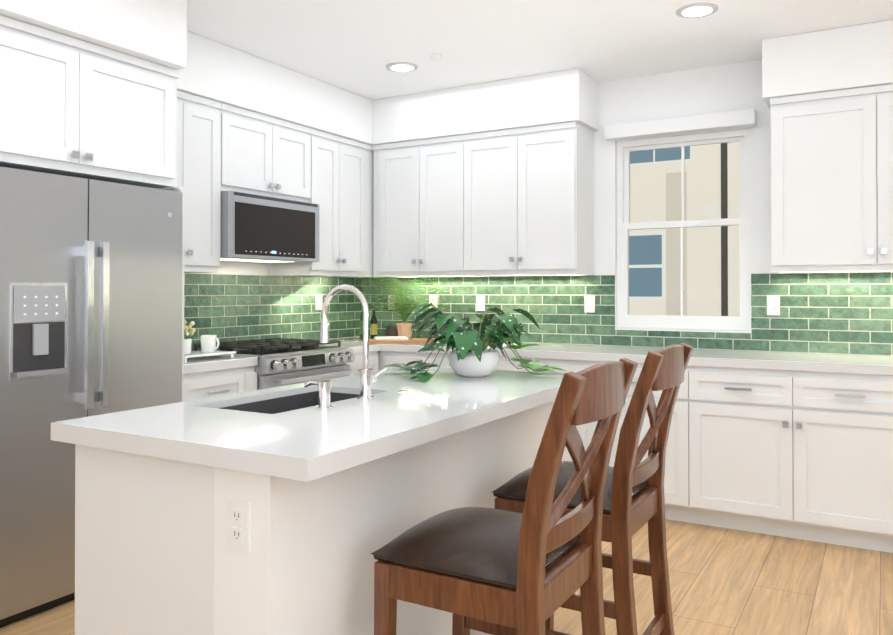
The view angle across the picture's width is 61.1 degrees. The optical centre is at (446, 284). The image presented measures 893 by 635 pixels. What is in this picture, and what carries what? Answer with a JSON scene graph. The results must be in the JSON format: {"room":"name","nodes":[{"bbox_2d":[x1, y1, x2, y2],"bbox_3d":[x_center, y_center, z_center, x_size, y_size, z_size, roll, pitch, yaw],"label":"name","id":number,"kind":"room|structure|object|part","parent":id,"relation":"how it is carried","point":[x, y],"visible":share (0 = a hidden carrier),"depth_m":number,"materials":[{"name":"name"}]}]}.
{"room":"kitchen","nodes":[
{"label":"kitchen","id":0,"kind":"room"},
{"bbox_2d":[192,261,359,338],"bbox_3d":[-2.747,-0.033,2.481,0.150,2.640,8.350,0,-1,30],"label":"wall","id":1,"kind":"structure","parent":0,"point":[240,268],"depth_m":4.84,"materials":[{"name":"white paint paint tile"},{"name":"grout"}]},
{"bbox_2d":[0,15,179,188],"bbox_3d":[-1.806,-0.748,3.291,0.666,0.554,1.085,0,-1,30],"label":"upper cabinet","id":2,"kind":"object","parent":1,"relation":"attached to","point":[73,107],"visible":1,"depth_m":3.18,"materials":[{"name":"white wood"}]},
{"bbox_2d":[162,90,220,272],"bbox_3d":[-1.518,-0.544,4.076,0.376,0.947,0.505,0,-1,30],"label":"upper cabinet","id":3,"kind":"object","parent":1,"relation":"attached to","point":[199,149],"visible":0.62,"depth_m":4.10,"materials":[{"name":"white wood"}]},
{"bbox_2d":[219,103,310,201],"bbox_3d":[-1.200,-0.769,4.629,0.376,0.489,0.760,0,-1,30],"label":"upper cabinet","id":4,"kind":"object","parent":1,"relation":"attached to","point":[263,155],"visible":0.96,"depth_m":4.52,"materials":[{"name":"white wood"}]},
{"bbox_2d":[220,191,318,262],"bbox_3d":[-1.181,-0.332,4.613,0.422,0.372,0.757,0,-1,30],"label":"microwave","id":5,"kind":"object","parent":4,"relation":"attached to","point":[261,228],"visible":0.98,"depth_m":4.44,"materials":[{"name":"silver metal"}]},
{"bbox_2d":[184,273,363,345],"bbox_3d":[-1.252,0.164,4.906,0.008,0.456,2.310,0,-1,30],"label":"tile backsplash","id":6,"kind":"structure","parent":1,"relation":"attached to","point":[229,307],"depth_m":5.00,"materials":[{"name":"green tile"}]},
{"bbox_2d":[316,294,321,309],"bbox_3d":[-0.920,0.123,5.465,0.008,0.115,0.070,0,-1,30],"label":"electrical outlet","id":7,"kind":"object","parent":6,"relation":"attached to","point":[318,301],"visible":0.98,"depth_m":5.46,"materials":[{"name":"white plastic"}]},
{"bbox_2d":[271,128,395,277],"bbox_3d":[-0.755,-0.533,5.396,0.376,0.947,1.008,0,-1,30],"label":"upper cabinet","id":8,"kind":"object","parent":1,"relation":"attached to","point":[342,182],"visible":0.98,"depth_m":5.15,"materials":[{"name":"white wood"}]},
{"bbox_2d":[315,389,359,396],"bbox_3d":[-0.345,0.496,2.754,0.328,0.199,0.001,0,-1,30],"label":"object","id":9,"kind":"structure","parent":0,"relation":"attached to","point":[316,390],"depth_m":2.77,"materials":[{"name":"black metal"}]},
{"bbox_2d":[0,519,892,634],"bbox_3d":[-0.072,1.324,0.951,6.400,0.100,8.400,0,-1,30],"label":"floor","id":10,"kind":"structure","parent":0,"point":[724,581],"depth_m":3.21,"materials":[{"name":"brown wood"}]},
{"bbox_2d":[0,166,181,627],"bbox_3d":[-1.744,0.428,3.277,0.745,1.732,0.970,0,-1,30],"label":"fridge","id":11,"kind":"object","parent":10,"relation":"on","point":[90,297],"visible":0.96,"depth_m":3.04,"materials":[{"name":"silver metal"}]},
{"bbox_2d":[163,187,184,401],"bbox_3d":[-1.538,0.417,3.769,0.641,1.763,0.023,0,-1,30],"label":"panel","id":12,"kind":"object","parent":10,"relation":"on","point":[180,189],"visible":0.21,"depth_m":3.62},
{"bbox_2d":[184,366,256,400],"bbox_3d":[-1.397,0.866,3.990,0.660,0.868,0.501,0,-1,30],"label":"base cabinet","id":13,"kind":"object","parent":10,"relation":"on","point":[202,385],"visible":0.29,"depth_m":3.83,"materials":[{"name":"white wood"}]},
{"bbox_2d":[184,355,257,373],"bbox_3d":[-1.410,0.409,4.001,0.631,0.047,0.501,0,-1,30],"label":"countertop","id":14,"kind":"structure","parent":13,"relation":"on","point":[206,363],"depth_m":3.87,"materials":[{"name":"white stone"}]},
{"bbox_2d":[184,350,235,361],"bbox_3d":[-1.294,0.369,3.930,0.210,0.032,0.340,0,-1,30],"label":"tray","id":15,"kind":"object","parent":14,"relation":"on","point":[197,354],"visible":0.65,"depth_m":3.89,"materials":[{"name":"white ceramic"}]},
{"bbox_2d":[184,338,191,353],"bbox_3d":[-1.344,0.313,3.855,0.088,0.078,0.088,0,-1,30],"label":"flower pot","id":16,"kind":"object","parent":15,"relation":"on","point":[187,345],"visible":0.44,"depth_m":3.83,"materials":[{"name":"white ceramic"}]},
{"bbox_2d":[184,320,195,338],"bbox_3d":[-1.346,0.234,3.858,0.133,0.107,0.138,0,-1,30],"label":"bloom","id":17,"kind":"object","parent":16,"relation":"in","point":[187,335],"visible":0.35,"depth_m":3.86,"materials":[{"name":"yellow plant"}]},
{"bbox_2d":[200,336,218,352],"bbox_3d":[-1.239,0.311,3.962,0.104,0.085,0.080,0,-1,30],"label":"mug","id":18,"kind":"object","parent":15,"relation":"on","point":[208,343],"visible":1,"depth_m":3.94,"materials":[{"name":"white ceramic"}]},
{"bbox_2d":[191,338,354,389],"bbox_3d":[-1.035,0.824,4.514,0.710,0.962,0.764,0,-1,30],"label":"range","id":19,"kind":"object","parent":10,"relation":"on","point":[285,361],"visible":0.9,"depth_m":4.34,"materials":[{"name":"silver metal"}]},
{"bbox_2d":[75,393,554,634],"bbox_3d":[-0.257,0.855,2.604,0.700,0.868,1.744,0,-1,30],"label":"kitchen island","id":20,"kind":"object","parent":10,"relation":"on","point":[343,490],"depth_m":1.90,"materials":[{"name":"white paint"}]},
{"bbox_2d":[226,497,249,552],"bbox_3d":[-0.474,0.546,1.721,0.070,0.115,0.008,0,-1,30],"label":"outlet","id":21,"kind":"object","parent":20,"relation":"attached to","point":[238,524],"visible":1,"depth_m":1.72,"materials":[{"name":"white plastic"}]},
{"bbox_2d":[51,365,462,456],"bbox_3d":[-0.426,0.398,2.705,0.420,0.048,1.810,0,-1,30],"label":"island countertop","id":22,"kind":"structure","parent":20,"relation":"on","point":[134,431],"depth_m":2.11,"materials":[{"name":"white stone"}]},
{"bbox_2d":[304,380,332,410],"bbox_3d":[-0.385,0.328,2.261,0.101,0.085,0.048,0,-1,30],"label":"soap dispenser","id":23,"kind":"object","parent":22,"relation":"on","point":[324,386],"visible":1,"depth_m":2.23,"materials":[{"name":"silver metal"}]},
{"bbox_2d":[320,284,386,400],"bbox_3d":[-0.314,0.185,2.510,0.213,0.374,0.114,0,-1,30],"label":"faucet","id":24,"kind":"object","parent":22,"relation":"on","point":[367,378],"visible":1,"depth_m":2.44,"materials":[{"name":"silver metal"}]},
{"bbox_2d":[382,303,566,382],"bbox_3d":[0.102,0.226,3.174,0.711,0.304,0.710,0,-1,30],"label":"potted plant","id":25,"kind":"object","parent":22,"relation":"on","point":[470,355],"visible":1,"depth_m":3.07,"materials":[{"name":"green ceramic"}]},
{"bbox_2d":[155,370,563,484],"bbox_3d":[-0.040,0.396,2.483,0.470,0.048,1.810,0,-1,30],"label":"island countertop","id":26,"kind":"structure","parent":20,"relation":"on","point":[308,444],"depth_m":1.97,"materials":[{"name":"white stone"}]},
{"bbox_2d":[398,390,409,395],"bbox_3d":[-0.145,0.366,2.572,0.039,0.015,0.040,0,-1,30],"label":"switch","id":27,"kind":"object","parent":26,"relation":"on","point":[403,392],"visible":1,"depth_m":2.56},
{"bbox_2d":[345,351,377,374],"bbox_3d":[-0.792,0.875,5.037,0.660,0.868,0.379,0,-1,30],"label":"base cabinet","id":28,"kind":"object","parent":10,"relation":"on","point":[356,365],"visible":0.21,"depth_m":4.89,"materials":[{"name":"white wood"}]},
{"bbox_2d":[320,342,380,353],"bbox_3d":[-0.804,0.418,5.048,0.631,0.047,0.379,0,-1,30],"label":"countertop","id":29,"kind":"structure","parent":28,"relation":"on","point":[357,348],"depth_m":4.95,"materials":[{"name":"white stone"}]},
{"bbox_2d":[378,351,393,370],"bbox_3d":[-0.512,0.879,5.464,0.716,0.868,0.626,0,-1,30],"label":"base cabinet","id":30,"kind":"object","parent":10,"relation":"on","point":[384,357],"depth_m":5.07,"materials":[{"name":"white wood"}]},
{"bbox_2d":[394,352,529,371],"bbox_3d":[0.192,0.876,5.056,1.028,0.868,0.626,0,-1,30],"label":"base cabinet","id":31,"kind":"object","parent":10,"relation":"on","point":[402,358],"depth_m":4.86,"materials":[{"name":"white wood"}]},
{"bbox_2d":[371,358,637,634],"bbox_3d":[0.151,0.732,1.878,0.538,1.104,0.426,0,-1,30],"label":"stool","id":32,"kind":"object","parent":10,"relation":"on","point":[481,569],"visible":1,"depth_m":1.75,"materials":[{"name":"brown wood"}]},
{"bbox_3d":[0.091,0.629,1.914,0.400,0.077,0.416,0,-1,30],"label":"seat","id":33,"kind":"part","parent":32,"relation":"part of","materials":[{"name":"brown leather"}]},
{"bbox_2d":[492,343,693,634],"bbox_3d":[0.476,0.737,2.441,0.538,1.104,0.426,0,-1,30],"label":"stool","id":34,"kind":"object","parent":10,"relation":"on","point":[634,501],"visible":0.73,"depth_m":2.28,"materials":[{"name":"brown wood"}]},
{"bbox_3d":[0.417,0.634,2.476,0.400,0.077,0.416,0,-1,30],"label":"seat","id":35,"kind":"part","parent":34,"relation":"part of","materials":[{"name":"brown leather"}]},
{"bbox_2d":[530,358,701,524],"bbox_3d":[1.020,0.871,4.578,1.125,0.868,0.626,0,-1,30],"label":"base cabinet","id":36,"kind":"object","parent":10,"relation":"on","point":[683,460],"depth_m":4.09,"materials":[{"name":"white wood"}]},
{"bbox_2d":[329,337,892,374],"bbox_3d":[1.425,0.412,4.344,5.196,0.047,0.631,0,-1,30],"label":"countertop","id":37,"kind":"structure","parent":36,"relation":"on","point":[840,363],"depth_m":4.19,"materials":[{"name":"white stone"}]},
{"bbox_2d":[360,310,362,339],"bbox_3d":[-0.600,0.266,5.511,0.060,0.265,0.060,0,-1,30],"label":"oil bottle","id":38,"kind":"object","parent":37,"relation":"on","point":[361,326],"visible":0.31,"depth_m":5.49,"materials":[{"name":"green glass"}]},
{"bbox_2d":[371,310,376,338],"bbox_3d":[-0.537,0.292,5.601,0.050,0.215,0.050,0,-1,30],"label":"oil bottle","id":39,"kind":"object","parent":37,"relation":"on","point":[373,326],"visible":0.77,"depth_m":5.58,"materials":[{"name":"green glass"}]},
{"bbox_2d":[386,324,397,336],"bbox_3d":[-0.398,0.348,5.670,0.116,0.103,0.116,0,-1,30],"label":"jar","id":40,"kind":"object","parent":37,"relation":"on","point":[391,330],"visible":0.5,"depth_m":5.62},
{"bbox_2d":[369,338,435,343],"bbox_3d":[-0.251,0.387,5.253,0.570,0.018,0.280,0,0,-8],"label":"cutting board","id":41,"kind":"object","parent":37,"relation":"on","point":[412,340],"visible":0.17,"depth_m":5.12,"materials":[{"name":"brown wood"}]},
{"bbox_2d":[374,336,407,340],"bbox_3d":[-0.385,0.370,5.235,0.220,0.016,0.200,0,0,-8],"label":"cloth","id":42,"kind":"object","parent":41,"relation":"on","point":[390,338],"visible":1,"depth_m":5.15,"materials":[{"name":"white fabric"}]},
{"bbox_2d":[357,277,447,337],"bbox_3d":[-0.346,0.172,5.425,0.681,0.451,0.495,0,-1,30],"label":"potted plant","id":43,"kind":"object","parent":37,"relation":"on","point":[404,330],"visible":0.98,"depth_m":5.50,"materials":[{"name":"plant"}]},
{"bbox_2d":[702,366,892,552],"bbox_3d":[1.899,0.867,4.070,1.145,0.868,0.626,0,-1,30],"label":"base cabinet","id":44,"kind":"object","parent":10,"relation":"on","point":[805,455],"depth_m":3.79,"materials":[{"name":"white wood"}]},
{"bbox_2d":[186,0,892,99],"bbox_3d":[-0.072,-1.416,0.975,6.400,0.100,8.400,0,-1,30],"label":"ceiling","id":45,"kind":"structure","parent":0,"point":[355,46],"depth_m":4.03,"materials":[{"name":"white paint"}]},
{"bbox_2d":[0,0,186,69],"bbox_3d":[-1.801,-1.186,3.274,0.697,0.316,1.093,0,-1,30],"label":"soffit","id":46,"kind":"structure","parent":45,"relation":"attached to","point":[154,31],"depth_m":3.27,"materials":[{"name":"white paint"}]},
{"bbox_2d":[177,31,371,144],"bbox_3d":[-1.180,-1.174,4.673,0.372,0.316,1.948,0,-1,30],"label":"ceiling soffit","id":47,"kind":"structure","parent":45,"relation":"attached to","point":[220,72],"depth_m":4.52,"materials":[{"name":"white paint"}]},
{"bbox_2d":[386,62,417,71],"bbox_3d":[-0.272,-1.329,4.624,0.196,0.009,0.196,0,-1,30],"label":"recessed light","id":48,"kind":"object","parent":45,"relation":"in","point":[401,66],"visible":0.96,"depth_m":4.61,"materials":[{"name":"white plastic"}]},
{"bbox_2d":[369,68,597,144],"bbox_3d":[0.073,-1.169,5.291,1.922,0.316,0.372,0,-1,30],"label":"ceiling soffit","id":49,"kind":"structure","parent":45,"relation":"attached to","point":[565,96],"depth_m":4.96,"materials":[{"name":"white paint"}]},
{"bbox_2d":[676,2,717,17],"bbox_3d":[1.222,-1.337,3.691,0.196,0.009,0.196,0,-1,30],"label":"recessed light","id":50,"kind":"object","parent":45,"relation":"in","point":[695,10],"visible":0.96,"depth_m":3.68,"materials":[{"name":"white plastic"}]},
{"bbox_2d":[762,20,892,108],"bbox_3d":[2.777,-1.182,3.728,2.225,0.316,0.372,0,-1,30],"label":"ceiling soffit","id":51,"kind":"structure","parent":45,"relation":"attached to","point":[851,57],"depth_m":3.96,"materials":[{"name":"white paint"}]},
{"bbox_2d":[396,59,886,355],"bbox_3d":[1.967,-0.015,4.490,6.000,2.640,0.150,0,-1,30],"label":"wall","id":52,"kind":"structure","parent":0,"point":[720,88],"depth_m":4.71,"materials":[{"name":"white paint"}]},
{"bbox_2d":[372,134,471,276],"bbox_3d":[-0.099,-0.534,5.399,0.814,0.947,0.346,0,-1,30],"label":"upper cabinet","id":53,"kind":"object","parent":52,"relation":"attached to","point":[422,218],"depth_m":5.23,"materials":[{"name":"white wood"}]},
{"bbox_2d":[472,121,593,276],"bbox_3d":[0.517,-0.537,5.043,0.851,0.947,0.346,0,-1,30],"label":"upper cabinet","id":54,"kind":"object","parent":52,"relation":"attached to","point":[515,202],"depth_m":4.85,"materials":[{"name":"white wood"}]},
{"bbox_2d":[364,272,892,355],"bbox_3d":[1.582,0.162,4.620,5.200,0.456,0.008,0,-1,30],"label":"tile backsplash","id":55,"kind":"structure","parent":52,"relation":"attached to","point":[844,313],"depth_m":4.70,"materials":[{"name":"green tile"}]},
{"bbox_2d":[388,295,395,309],"bbox_3d":[-0.416,0.131,5.767,0.070,0.115,0.008,0,-1,30],"label":"electrical outlet","id":56,"kind":"object","parent":55,"relation":"attached to","point":[391,302],"visible":0.31,"depth_m":5.77,"materials":[{"name":"white plastic"}]},
{"bbox_2d":[429,295,436,307],"bbox_3d":[-0.099,0.129,5.583,0.070,0.115,0.008,0,-1,30],"label":"electrical outlet","id":57,"kind":"object","parent":55,"relation":"attached to","point":[434,297],"visible":0.56,"depth_m":5.58,"materials":[{"name":"white plastic"}]},
{"bbox_2d":[476,295,484,310],"bbox_3d":[0.242,0.127,5.386,0.070,0.115,0.008,0,-1,30],"label":"electrical outlet","id":58,"kind":"object","parent":55,"relation":"attached to","point":[480,302],"visible":1,"depth_m":5.38,"materials":[{"name":"white plastic"}]},
{"bbox_2d":[584,295,594,312],"bbox_3d":[0.942,0.124,4.981,0.070,0.115,0.008,0,-1,30],"label":"electrical outlet","id":59,"kind":"object","parent":55,"relation":"attached to","point":[589,303],"visible":1,"depth_m":4.98,"materials":[{"name":"white plastic"}]},
{"bbox_2d":[767,295,779,314],"bbox_3d":[1.910,0.119,4.422,0.070,0.115,0.008,0,-1,30],"label":"electrical outlet","id":60,"kind":"object","parent":55,"relation":"attached to","point":[773,304],"visible":1,"depth_m":4.42,"materials":[{"name":"white plastic"}]},
{"bbox_2d":[604,108,756,140],"bbox_3d":[1.426,-0.984,4.674,0.903,0.089,0.082,0,-1,30],"label":"window valance","id":61,"kind":"object","parent":52,"relation":"attached to","point":[695,123],"visible":1,"depth_m":4.62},
{"bbox_2d":[617,129,750,330],"bbox_3d":[1.486,-0.331,4.764,0.821,1.211,0.073,0,-1,30],"label":"window unit","id":62,"kind":"structure","parent":52,"relation":"in","point":[625,319],"depth_m":4.75,"materials":[{"name":"white plastic"}]},
{"bbox_2d":[770,84,892,272],"bbox_3d":[2.311,-0.545,4.005,1.065,0.947,0.346,0,-1,30],"label":"upper cabinet","id":63,"kind":"object","parent":52,"relation":"attached to","point":[831,181],"visible":1,"depth_m":3.96,"materials":[{"name":"white wood"}]},
{"label":"outside","id":64,"kind":"structure","parent":0,"visible":0},
{"bbox_2d":[629,142,739,315],"bbox_3d":[2.090,-2.076,6.718,16.000,9.200,3.300,0,-1,30],"label":"building","id":65,"kind":"structure","parent":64,"point":[707,157],"depth_m":8.09,"materials":[{"name":"beige paint"}]}
]}

